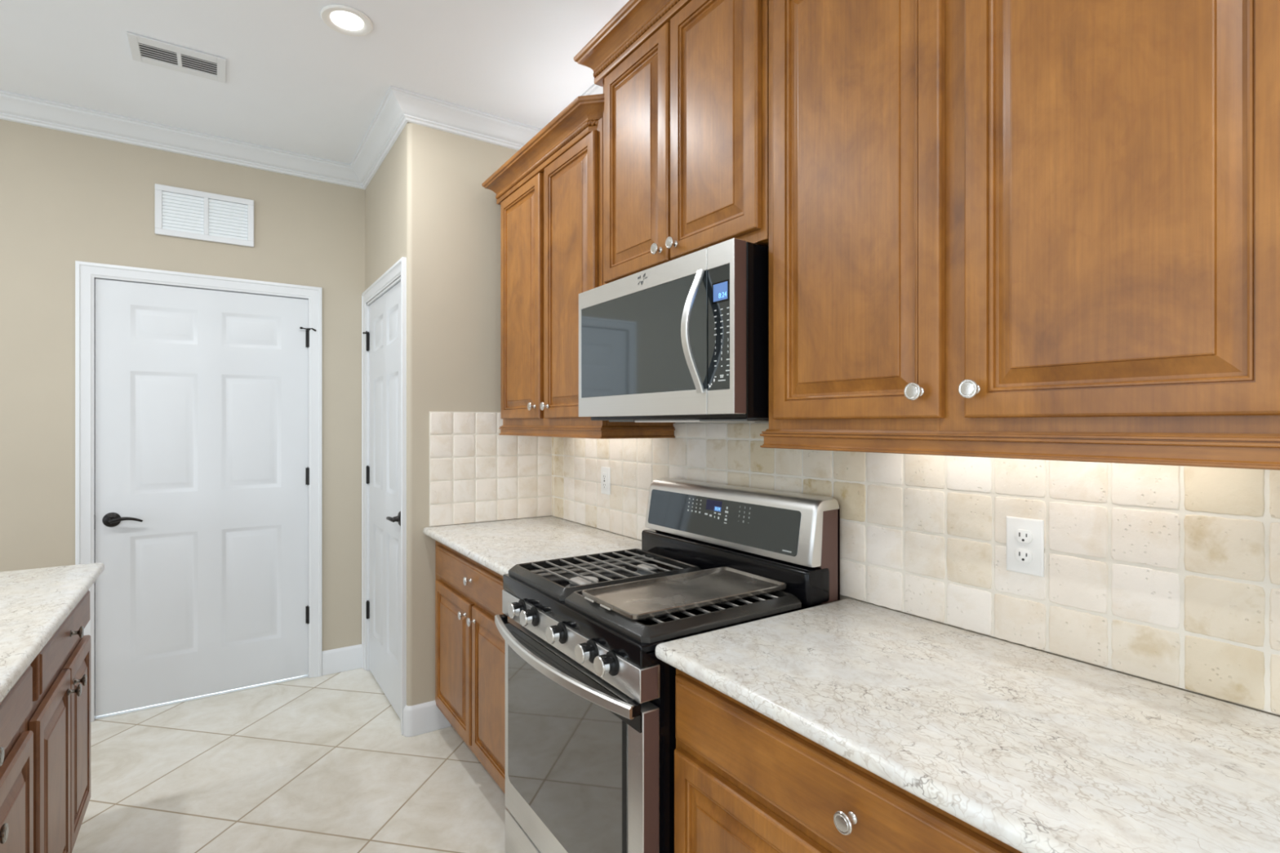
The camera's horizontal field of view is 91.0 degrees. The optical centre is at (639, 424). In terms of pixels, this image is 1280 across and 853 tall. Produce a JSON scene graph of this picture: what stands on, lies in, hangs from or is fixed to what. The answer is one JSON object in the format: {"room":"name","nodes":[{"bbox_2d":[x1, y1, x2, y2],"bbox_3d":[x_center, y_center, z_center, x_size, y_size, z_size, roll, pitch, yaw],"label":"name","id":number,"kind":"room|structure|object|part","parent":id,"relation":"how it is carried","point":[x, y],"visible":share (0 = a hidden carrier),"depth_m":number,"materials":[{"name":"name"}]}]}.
{"room":"kitchen","nodes":[
{"label":"kitchen","id":0,"kind":"room"},
{"bbox_2d":[0,119,364,651],"bbox_3d":[-3.330,-0.024,2.436,5.800,2.795,0.100,0,0,-34],"label":"wall","id":1,"kind":"structure","parent":0,"point":[66,198],"depth_m":2.94,"materials":[{"name":"paint"}]},
{"bbox_2d":[75,261,321,721],"bbox_3d":[-2.177,0.315,3.182,1.010,2.117,0.144,0,0,-34],"label":"door","id":2,"kind":"structure","parent":1,"relation":"in","point":[198,397],"depth_m":3.14,"materials":[{"name":"white paint"},{"name":"black metal"}]},
{"bbox_3d":[-2.472,0.449,2.941,0.068,0.068,0.030,0,0,-34],"label":"handle","id":3,"kind":"part","parent":2,"relation":"part of","materials":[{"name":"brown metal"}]},
{"bbox_3d":[-2.415,0.450,2.951,0.129,0.030,0.027,0,0,-34],"label":"lever","id":4,"kind":"part","parent":2,"relation":"part of","materials":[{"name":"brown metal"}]},
{"bbox_2d":[155,183,253,247],"bbox_3d":[-2.170,-1.038,3.145,0.407,0.241,0.015,0,0,-34],"label":"air vent","id":5,"kind":"object","parent":1,"relation":"in","point":[180,212],"visible":1,"depth_m":3.13,"materials":[{"name":"white paint"}]},
{"bbox_2d":[321,644,361,675],"bbox_3d":[-1.653,1.308,3.494,0.205,0.130,0.014,0,0,-34],"label":"baseboard","id":6,"kind":"structure","parent":1,"relation":"attached to","point":[347,658],"depth_m":3.48,"materials":[{"name":"white paint"}]},
{"bbox_2d":[71,667,506,852],"bbox_3d":[-1.315,1.414,-0.565,5.800,0.080,7.329,0,0,-34],"label":"floor","id":7,"kind":"structure","parent":0,"point":[325,763],"depth_m":2.41,"materials":[{"name":"tile"}]},
{"bbox_2d":[0,665,33,852],"bbox_3d":[-1.492,0.933,0.858,0.892,0.879,0.828,0,0,-34],"label":"base cabinet","id":8,"kind":"object","parent":7,"relation":"on","point":[16,744],"visible":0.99,"depth_m":1.30,"materials":[{"name":"brown wood"}]},
{"bbox_3d":[-1.133,0.585,1.100,0.027,0.032,0.032,0,0,-34],"label":"knob","id":9,"kind":"part","parent":8,"relation":"part of","materials":[{"name":"grey metal"}]},
{"bbox_3d":[-1.148,0.734,1.122,0.027,0.032,0.032,0,0,-34],"label":"knob","id":10,"kind":"part","parent":8,"relation":"part of","materials":[{"name":"grey metal"}]},
{"bbox_3d":[-1.169,0.878,1.075,0.019,0.768,0.828,0,0,-34],"label":"frame","id":11,"kind":"part","parent":8,"relation":"part of","materials":[{"name":"brown wood"}]},
{"bbox_3d":[-1.151,0.585,1.086,0.018,0.114,0.757,0,0,-34],"label":"drawer","id":12,"kind":"part","parent":8,"relation":"part of","materials":[{"name":"brown wood"}]},
{"bbox_3d":[-1.258,0.949,1.245,0.019,0.530,0.380,0,0,-34],"label":"door","id":13,"kind":"part","parent":8,"relation":"part of","materials":[{"name":"brown wood"}]},
{"bbox_2d":[25,589,90,852],"bbox_3d":[-1.931,0.933,1.512,0.892,0.879,0.745,0,0,-34],"label":"base cabinet","id":14,"kind":"object","parent":7,"relation":"on","point":[59,719],"visible":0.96,"depth_m":1.67,"materials":[{"name":"brown wood"}]},
{"bbox_3d":[-1.498,0.949,1.603,0.019,0.530,0.372,0,0,-34],"label":"door","id":15,"kind":"part","parent":14,"relation":"part of","materials":[{"name":"brown wood"}]},
{"bbox_2d":[0,562,104,702],"bbox_3d":[-1.708,0.475,1.164,0.914,0.032,1.647,0,0,-34],"label":"countertop","id":16,"kind":"structure","parent":14,"relation":"on","point":[34,603],"depth_m":1.58,"materials":[{"name":"stone"}]},
{"bbox_3d":[-1.608,0.878,1.730,0.019,0.768,0.745,0,0,-34],"label":"frame","id":17,"kind":"part","parent":14,"relation":"part of","materials":[{"name":"brown wood"}]},
{"bbox_3d":[-1.594,0.585,1.745,0.018,0.114,0.689,0,0,-34],"label":"drawer","id":18,"kind":"part","parent":14,"relation":"part of","materials":[{"name":"brown wood"}]},
{"bbox_3d":[-1.561,0.737,1.737,0.027,0.032,0.032,0,0,-34],"label":"knob","id":19,"kind":"part","parent":14,"relation":"part of","materials":[{"name":"grey metal"}]},
{"bbox_3d":[-1.698,0.949,1.901,0.019,0.530,0.334,0,0,-34],"label":"door","id":20,"kind":"part","parent":14,"relation":"part of","materials":[{"name":"brown wood"}]},
{"bbox_3d":[-1.579,0.585,1.764,0.027,0.032,0.032,0,0,-34],"label":"knob","id":21,"kind":"part","parent":14,"relation":"part of","materials":[{"name":"grey metal"}]},
{"bbox_3d":[-1.608,0.737,1.806,0.027,0.032,0.032,0,0,-34],"label":"knob","id":22,"kind":"part","parent":14,"relation":"part of","materials":[{"name":"grey metal"}]},
{"bbox_2d":[435,540,510,793],"bbox_3d":[-0.427,0.933,2.555,0.607,0.879,1.009,0,0,-34],"label":"base cabinet","id":23,"kind":"object","parent":7,"relation":"on","point":[470,647],"visible":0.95,"depth_m":2.36,"materials":[{"name":"brown wood"}]},
{"bbox_3d":[-0.768,0.955,2.583,0.019,0.538,0.455,0,0,-34],"label":"door","id":24,"kind":"part","parent":23,"relation":"part of","materials":[{"name":"brown wood"}]},
{"bbox_3d":[-0.683,0.734,2.416,0.027,0.032,0.032,0,0,-34],"label":"knob","id":25,"kind":"part","parent":23,"relation":"part of","materials":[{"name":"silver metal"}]},
{"bbox_3d":[-0.647,0.589,2.363,0.027,0.032,0.032,0,0,-34],"label":"knob","id":26,"kind":"part","parent":23,"relation":"part of","materials":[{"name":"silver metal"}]},
{"bbox_3d":[-0.625,0.732,2.329,0.027,0.032,0.032,0,0,-34],"label":"knob","id":27,"kind":"part","parent":23,"relation":"part of","materials":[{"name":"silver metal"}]},
{"bbox_3d":[-0.636,0.598,2.387,0.018,0.128,0.928,0,0,-34],"label":"drawer","id":28,"kind":"part","parent":23,"relation":"part of","materials":[{"name":"brown wood"}]},
{"bbox_3d":[-0.503,0.955,2.188,0.019,0.538,0.450,0,0,-34],"label":"door","id":29,"kind":"part","parent":23,"relation":"part of","materials":[{"name":"brown wood"}]},
{"bbox_2d":[422,515,641,575],"bbox_3d":[-0.422,0.475,2.556,0.636,0.032,1.012,0,0,-34],"label":"countertop","id":30,"kind":"structure","parent":23,"relation":"on","point":[499,546],"depth_m":2.47,"materials":[{"name":"stone"}]},
{"bbox_2d":[494,477,839,852],"bbox_3d":[0.023,0.783,1.781,0.720,1.180,0.764,0,0,-34],"label":"gas range","id":31,"kind":"object","parent":7,"relation":"on","point":[590,703],"visible":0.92,"depth_m":1.63,"materials":[{"name":"silver metal"}]},
{"bbox_3d":[-0.366,0.530,1.788,0.006,0.044,0.044,0,0,-34],"label":"knob","id":32,"kind":"part","parent":31,"relation":"part of","materials":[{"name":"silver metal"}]},
{"bbox_3d":[-0.339,0.530,1.806,0.005,0.053,0.053,0,0,-34],"label":"control knob","id":33,"kind":"part","parent":31,"relation":"part of","materials":[{"name":"black plastic"}]},
{"bbox_3d":[-0.188,1.258,1.639,0.044,0.143,0.760,0,0,-34],"label":"storage drawer","id":34,"kind":"part","parent":31,"relation":"part of","materials":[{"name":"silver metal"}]},
{"bbox_3d":[-0.318,0.530,1.717,0.006,0.044,0.044,0,0,-34],"label":"knob","id":35,"kind":"part","parent":31,"relation":"part of","materials":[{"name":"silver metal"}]},
{"bbox_3d":[-0.292,0.530,1.735,0.005,0.053,0.053,0,0,-34],"label":"control knob","id":36,"kind":"part","parent":31,"relation":"part of","materials":[{"name":"black plastic"}]},
{"bbox_3d":[-0.226,0.530,1.579,0.006,0.044,0.044,0,0,-34],"label":"knob","id":37,"kind":"part","parent":31,"relation":"part of","materials":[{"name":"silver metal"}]},
{"bbox_3d":[-0.199,0.530,1.597,0.005,0.053,0.053,0,0,-34],"label":"control knob","id":38,"kind":"part","parent":31,"relation":"part of","materials":[{"name":"black plastic"}]},
{"bbox_3d":[-0.248,0.596,1.599,0.068,0.028,0.759,0,0,-34],"label":"door handle","id":39,"kind":"part","parent":31,"relation":"part of","materials":[{"name":"silver metal"}]},
{"bbox_3d":[-0.163,0.466,1.818,0.108,0.016,0.108,0,0,-34],"label":"burner","id":40,"kind":"part","parent":31,"relation":"part of","materials":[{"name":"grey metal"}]},
{"bbox_3d":[-0.139,0.530,1.451,0.006,0.044,0.044,0,0,-34],"label":"knob","id":41,"kind":"part","parent":31,"relation":"part of","materials":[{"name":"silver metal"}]},
{"bbox_3d":[-0.191,0.546,1.638,0.053,0.072,0.763,0,0,-34],"label":"control panel","id":42,"kind":"part","parent":31,"relation":"part of","materials":[{"name":"silver metal"}]},
{"bbox_3d":[-0.188,0.890,1.639,0.044,0.576,0.760,0,0,-34],"label":"oven door","id":43,"kind":"part","parent":31,"relation":"part of","materials":[{"name":"silver metal"}]},
{"bbox_3d":[-0.185,0.486,1.642,0.064,0.047,0.763,0,0,-34],"label":"trim","id":44,"kind":"part","parent":31,"relation":"part of","materials":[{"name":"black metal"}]},
{"bbox_3d":[-0.113,0.530,1.468,0.005,0.053,0.053,0,0,-34],"label":"control knob","id":45,"kind":"part","parent":31,"relation":"part of","materials":[{"name":"black plastic"}]},
{"bbox_3d":[-0.089,0.530,1.376,0.006,0.044,0.044,0,0,-34],"label":"knob","id":46,"kind":"part","parent":31,"relation":"part of","materials":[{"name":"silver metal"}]},
{"bbox_3d":[-0.063,0.530,1.394,0.005,0.053,0.053,0,0,-34],"label":"control knob","id":47,"kind":"part","parent":31,"relation":"part of","materials":[{"name":"black plastic"}]},
{"bbox_3d":[0.023,0.466,1.991,0.085,0.016,0.085,0,0,-34],"label":"burner","id":48,"kind":"part","parent":31,"relation":"part of","materials":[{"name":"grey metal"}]},
{"bbox_3d":[0.026,0.466,1.565,0.100,0.016,0.100,0,0,-34],"label":"burner","id":49,"kind":"part","parent":31,"relation":"part of","materials":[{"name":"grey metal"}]},
{"bbox_2d":[537,558,814,653],"bbox_3d":[0.028,0.479,1.785,0.552,0.010,0.763,0,0,-34],"label":"cooktop","id":50,"kind":"object","parent":31,"relation":"in","point":[613,637],"depth_m":1.55,"materials":[{"name":"black metal"}]},
{"bbox_2d":[582,566,786,620],"bbox_3d":[0.117,0.425,1.607,0.491,0.016,0.248,0,0,-34],"label":"griddle","id":51,"kind":"object","parent":31,"relation":"on","point":[639,600],"visible":1,"depth_m":1.59,"materials":[{"name":"silver metal"}]},
{"bbox_3d":[0.227,0.289,1.935,0.022,0.119,0.685,0,0,-34],"label":"control glass","id":52,"kind":"part","parent":31,"relation":"part of","materials":[{"name":"black glass"}]},
{"bbox_2d":[674,668,1022,852],"bbox_3d":[0.548,0.933,1.103,0.607,0.879,0.930,0,0,-34],"label":"base cabinet","id":53,"kind":"object","parent":7,"relation":"on","point":[745,781],"visible":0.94,"depth_m":1.08,"materials":[{"name":"brown wood"}]},
{"bbox_3d":[0.198,0.954,1.145,0.019,0.540,0.436,0,0,-34],"label":"door","id":54,"kind":"part","parent":53,"relation":"part of","materials":[{"name":"brown wood"}]},
{"bbox_3d":[0.309,0.592,0.939,0.027,0.032,0.032,0,0,-34],"label":"knob","id":55,"kind":"part","parent":53,"relation":"part of","materials":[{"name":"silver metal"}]},
{"bbox_2d":[655,598,1279,852],"bbox_3d":[0.555,0.475,1.103,0.636,0.032,0.946,0,0,-34],"label":"countertop","id":56,"kind":"structure","parent":53,"relation":"on","point":[1036,751],"depth_m":0.96,"materials":[{"name":"stone"}]},
{"bbox_2d":[0,0,629,164],"bbox_3d":[-1.315,-1.461,-0.565,5.800,0.080,7.329,0,0,-34],"label":"ceiling","id":57,"kind":"structure","parent":0,"point":[295,83],"depth_m":2.45,"materials":[{"name":"paint"}]},
{"bbox_2d":[126,31,226,83],"bbox_3d":[-1.789,-1.417,2.442,0.302,0.007,0.201,0,0,-34],"label":"ceiling vent","id":58,"kind":"object","parent":57,"relation":"in","point":[145,50],"visible":1,"depth_m":2.43,"materials":[{"name":"white metal"}]},
{"bbox_2d":[320,4,373,36],"bbox_3d":[-1.030,-1.416,2.211,0.168,0.008,0.168,0,0,-34],"label":"recessed light","id":59,"kind":"object","parent":57,"relation":"in","point":[344,20],"visible":1,"depth_m":2.20,"materials":[{"name":"white plastic"}]},
{"bbox_2d":[364,129,403,290],"bbox_3d":[-1.271,-0.024,3.226,0.100,2.795,0.884,0,0,-34],"label":"wall","id":60,"kind":"structure","parent":0,"point":[384,195],"depth_m":3.14,"materials":[{"name":"paint"}]},
{"bbox_2d":[361,257,406,734],"bbox_3d":[-1.282,0.318,3.184,0.126,2.111,0.938,0,0,-34],"label":"door","id":61,"kind":"structure","parent":60,"relation":"in","point":[384,303],"depth_m":3.14,"materials":[{"name":"white paint"}]},
{"bbox_3d":[-1.159,0.438,2.911,0.027,0.029,0.128,0,0,-34],"label":"lever","id":62,"kind":"part","parent":61,"relation":"part of","materials":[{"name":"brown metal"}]},
{"bbox_3d":[-1.110,0.434,2.881,0.030,0.068,0.068,0,0,-34],"label":"handle","id":63,"kind":"part","parent":61,"relation":"part of","materials":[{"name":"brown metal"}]},
{"bbox_2d":[403,122,549,706],"bbox_3d":[-0.764,-0.024,3.010,0.700,2.795,0.120,0,0,-34],"label":"wall","id":64,"kind":"structure","parent":0,"point":[452,223],"depth_m":2.83,"materials":[{"name":"paint"}]},
{"bbox_2d":[0,84,603,189],"bbox_3d":[-0.728,-1.375,1.236,9.066,0.092,3.914,0,0,18],"label":"crown molding","id":65,"kind":"structure","parent":64,"relation":"attached to","point":[399,107],"depth_m":2.95,"materials":[{"name":"white paint"}]},
{"bbox_2d":[403,700,451,737],"bbox_3d":[-0.952,1.308,2.817,0.202,0.130,0.036,0,0,-34],"label":"baseboard","id":66,"kind":"structure","parent":64,"relation":"attached to","point":[424,717],"depth_m":2.79,"materials":[{"name":"white paint"}]},
{"bbox_2d":[429,411,551,526],"bbox_3d":[-0.690,0.201,2.981,0.606,0.515,0.010,0,0,-34],"label":"tile backsplash","id":67,"kind":"structure","parent":64,"relation":"attached to","point":[477,473],"depth_m":2.94,"materials":[{"name":"tile"}]},
{"bbox_2d":[551,421,1279,716],"bbox_3d":[1.325,-0.024,0.616,0.100,2.795,6.345,0,0,-34],"label":"wall","id":68,"kind":"structure","parent":0,"point":[842,597],"depth_m":1.30,"materials":[{"name":"paint"}]},
{"bbox_2d":[481,93,675,439],"bbox_3d":[-0.286,-0.528,2.580,0.383,1.156,1.018,0,0,-34],"label":"upper cabinet","id":69,"kind":"object","parent":68,"relation":"attached to","point":[549,193],"visible":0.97,"depth_m":2.40,"materials":[{"name":"brown wood"}]},
{"bbox_3d":[-0.511,-0.514,2.683,0.019,0.982,0.411,0,0,-34],"label":"door","id":70,"kind":"part","parent":69,"relation":"part of","materials":[{"name":"brown wood"}]},
{"bbox_3d":[-0.435,-0.071,2.530,0.027,0.032,0.032,0,0,-34],"label":"knob","id":71,"kind":"part","parent":69,"relation":"part of","materials":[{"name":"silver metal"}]},
{"bbox_3d":[-0.287,-1.057,2.580,0.381,0.098,1.018,0,0,-34],"label":"crown moulding","id":72,"kind":"part","parent":69,"relation":"part of","materials":[{"name":"brown wood"}]},
{"bbox_3d":[-0.368,-0.069,2.430,0.027,0.032,0.032,0,0,-34],"label":"knob","id":73,"kind":"part","parent":69,"relation":"part of","materials":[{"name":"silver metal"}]},
{"bbox_3d":[-0.370,-0.509,2.510,0.019,1.063,0.895,0,0,-34],"label":"frame","id":74,"kind":"part","parent":69,"relation":"part of","materials":[{"name":"brown wood"}]},
{"bbox_3d":[-0.262,-0.514,2.312,0.019,0.982,0.394,0,0,-34],"label":"door","id":75,"kind":"part","parent":69,"relation":"part of","materials":[{"name":"brown wood"}]},
{"bbox_2d":[498,425,675,439],"bbox_3d":[-0.256,0.028,2.586,0.322,0.044,0.923,0,0,-34],"label":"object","id":76,"kind":"object","parent":69,"relation":"attached to","point":[597,432],"depth_m":2.26,"materials":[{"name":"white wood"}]},
{"bbox_2d":[573,0,768,284],"bbox_3d":[0.186,-0.846,1.877,0.383,0.812,0.913,0,0,-34],"label":"upper cabinet","id":77,"kind":"object","parent":68,"relation":"attached to","point":[685,83],"visible":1,"depth_m":1.75,"materials":[{"name":"maple stain"},{"name":"brushed nickel"}]},
{"bbox_3d":[0.185,-1.203,1.877,0.381,0.098,0.913,0,0,-34],"label":"crown moulding","id":78,"kind":"part","parent":77,"relation":"part of","materials":[{"name":"brown wood"}]},
{"bbox_3d":[-0.016,-0.808,1.945,0.019,0.681,0.353,0,0,-34],"label":"door","id":79,"kind":"part","parent":77,"relation":"part of","materials":[{"name":"brown wood"}]},
{"bbox_3d":[0.049,-0.503,1.810,0.027,0.032,0.032,0,0,-34],"label":"knob","id":80,"kind":"part","parent":77,"relation":"part of","materials":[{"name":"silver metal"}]},
{"bbox_3d":[0.089,-0.503,1.749,0.027,0.032,0.032,0,0,-34],"label":"knob","id":81,"kind":"part","parent":77,"relation":"part of","materials":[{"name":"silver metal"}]},
{"bbox_2d":[578,238,768,422],"bbox_3d":[0.143,-0.219,1.863,0.446,0.426,0.758,0,0,-34],"label":"microwave","id":82,"kind":"object","parent":77,"relation":"attached to","point":[686,338],"visible":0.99,"depth_m":1.63,"materials":[{"name":"silver metal"}]},
{"bbox_3d":[-0.005,-0.228,1.824,0.038,0.408,0.659,0,0,-34],"label":"door","id":83,"kind":"part","parent":82,"relation":"part of","materials":[{"name":"silver metal"}]},
{"bbox_3d":[-0.011,-0.232,1.810,0.008,0.292,0.641,0,0,-34],"label":"door glass","id":84,"kind":"part","parent":82,"relation":"part of","materials":[{"name":"black glass"}]},
{"bbox_3d":[0.129,-0.228,1.537,0.060,0.303,0.024,0,0,-34],"label":"handle","id":85,"kind":"part","parent":82,"relation":"part of","materials":[{"name":"silver metal"}]},
{"bbox_3d":[0.192,-0.230,1.507,0.008,0.295,0.080,0,0,-34],"label":"control panel","id":86,"kind":"part","parent":82,"relation":"part of","materials":[{"name":"black glass"}]},
{"bbox_3d":[0.187,-0.808,1.644,0.019,0.681,0.346,0,0,-34],"label":"door","id":87,"kind":"part","parent":77,"relation":"part of","materials":[{"name":"brown wood"}]},
{"bbox_2d":[551,422,1279,715],"bbox_3d":[0.316,0.201,2.019,0.010,0.516,2.710,0,0,-34],"label":"tile backsplash","id":88,"kind":"structure","parent":68,"relation":"attached to","point":[1169,575],"depth_m":1.26,"materials":[{"name":"tile"}]},
{"bbox_2d":[600,466,610,494],"bbox_3d":[-0.149,0.242,2.695,0.009,0.116,0.073,0,0,-34],"label":"wall outlet","id":89,"kind":"object","parent":88,"relation":"attached to","point":[605,471],"visible":1,"depth_m":2.69,"materials":[{"name":"white plastic"}]},
{"bbox_2d":[602,472,606,488],"bbox_3d":[-0.151,0.242,2.694,0.004,0.067,0.033,0,0,-34],"label":"receptacle","id":90,"kind":"object","parent":89,"relation":"attached to","point":[604,474],"depth_m":2.69,"materials":[{"name":"white plastic"}]},
{"bbox_2d":[1006,515,1044,577],"bbox_3d":[0.791,0.251,1.295,0.009,0.114,0.072,0,0,-34],"label":"wall outlet","id":91,"kind":"object","parent":88,"relation":"attached to","point":[1024,536],"visible":1,"depth_m":1.29,"materials":[{"name":"white plastic"}]},
{"bbox_2d":[1014,548,1032,563],"bbox_3d":[0.789,0.271,1.294,0.004,0.027,0.034,0,0,-34],"label":"receptacle","id":92,"kind":"object","parent":91,"relation":"attached to","point":[1021,555],"depth_m":1.29,"materials":[{"name":"white plastic"}]},
{"bbox_2d":[1014,528,1032,543],"bbox_3d":[0.789,0.231,1.294,0.004,0.027,0.034,0,0,-34],"label":"receptacle","id":93,"kind":"object","parent":91,"relation":"attached to","point":[1021,535],"depth_m":1.29,"materials":[{"name":"white plastic"}]},
{"bbox_2d":[760,0,1279,470],"bbox_3d":[0.675,-0.525,1.149,0.383,1.162,1.007,0,0,-34],"label":"upper cabinet","id":94,"kind":"object","parent":68,"relation":"attached to","point":[1028,229],"visible":1,"depth_m":0.99,"materials":[{"name":"brown wood"}]},
{"bbox_3d":[0.425,-0.508,1.290,0.019,0.994,0.407,0,0,-34],"label":"door","id":95,"kind":"part","parent":94,"relation":"part of","materials":[{"name":"brown wood"}]},
{"bbox_3d":[0.499,-0.059,1.139,0.027,0.032,0.032,0,0,-34],"label":"knob","id":96,"kind":"part","parent":94,"relation":"part of","materials":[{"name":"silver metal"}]},
{"bbox_3d":[0.555,-0.059,1.055,0.027,0.032,0.032,0,0,-34],"label":"knob","id":97,"kind":"part","parent":94,"relation":"part of","materials":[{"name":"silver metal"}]},
{"bbox_2d":[760,429,1279,470],"bbox_3d":[0.682,0.033,1.190,0.322,0.046,0.948,0,0,-34],"label":"rail","id":98,"kind":"object","parent":94,"relation":"attached to","point":[1254,449],"depth_m":0.96,"materials":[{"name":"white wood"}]},
{"bbox_3d":[0.676,-0.508,0.916,0.019,0.994,0.408,0,0,-34],"label":"door","id":99,"kind":"part","parent":94,"relation":"part of","materials":[{"name":"brown wood"}]}
]}

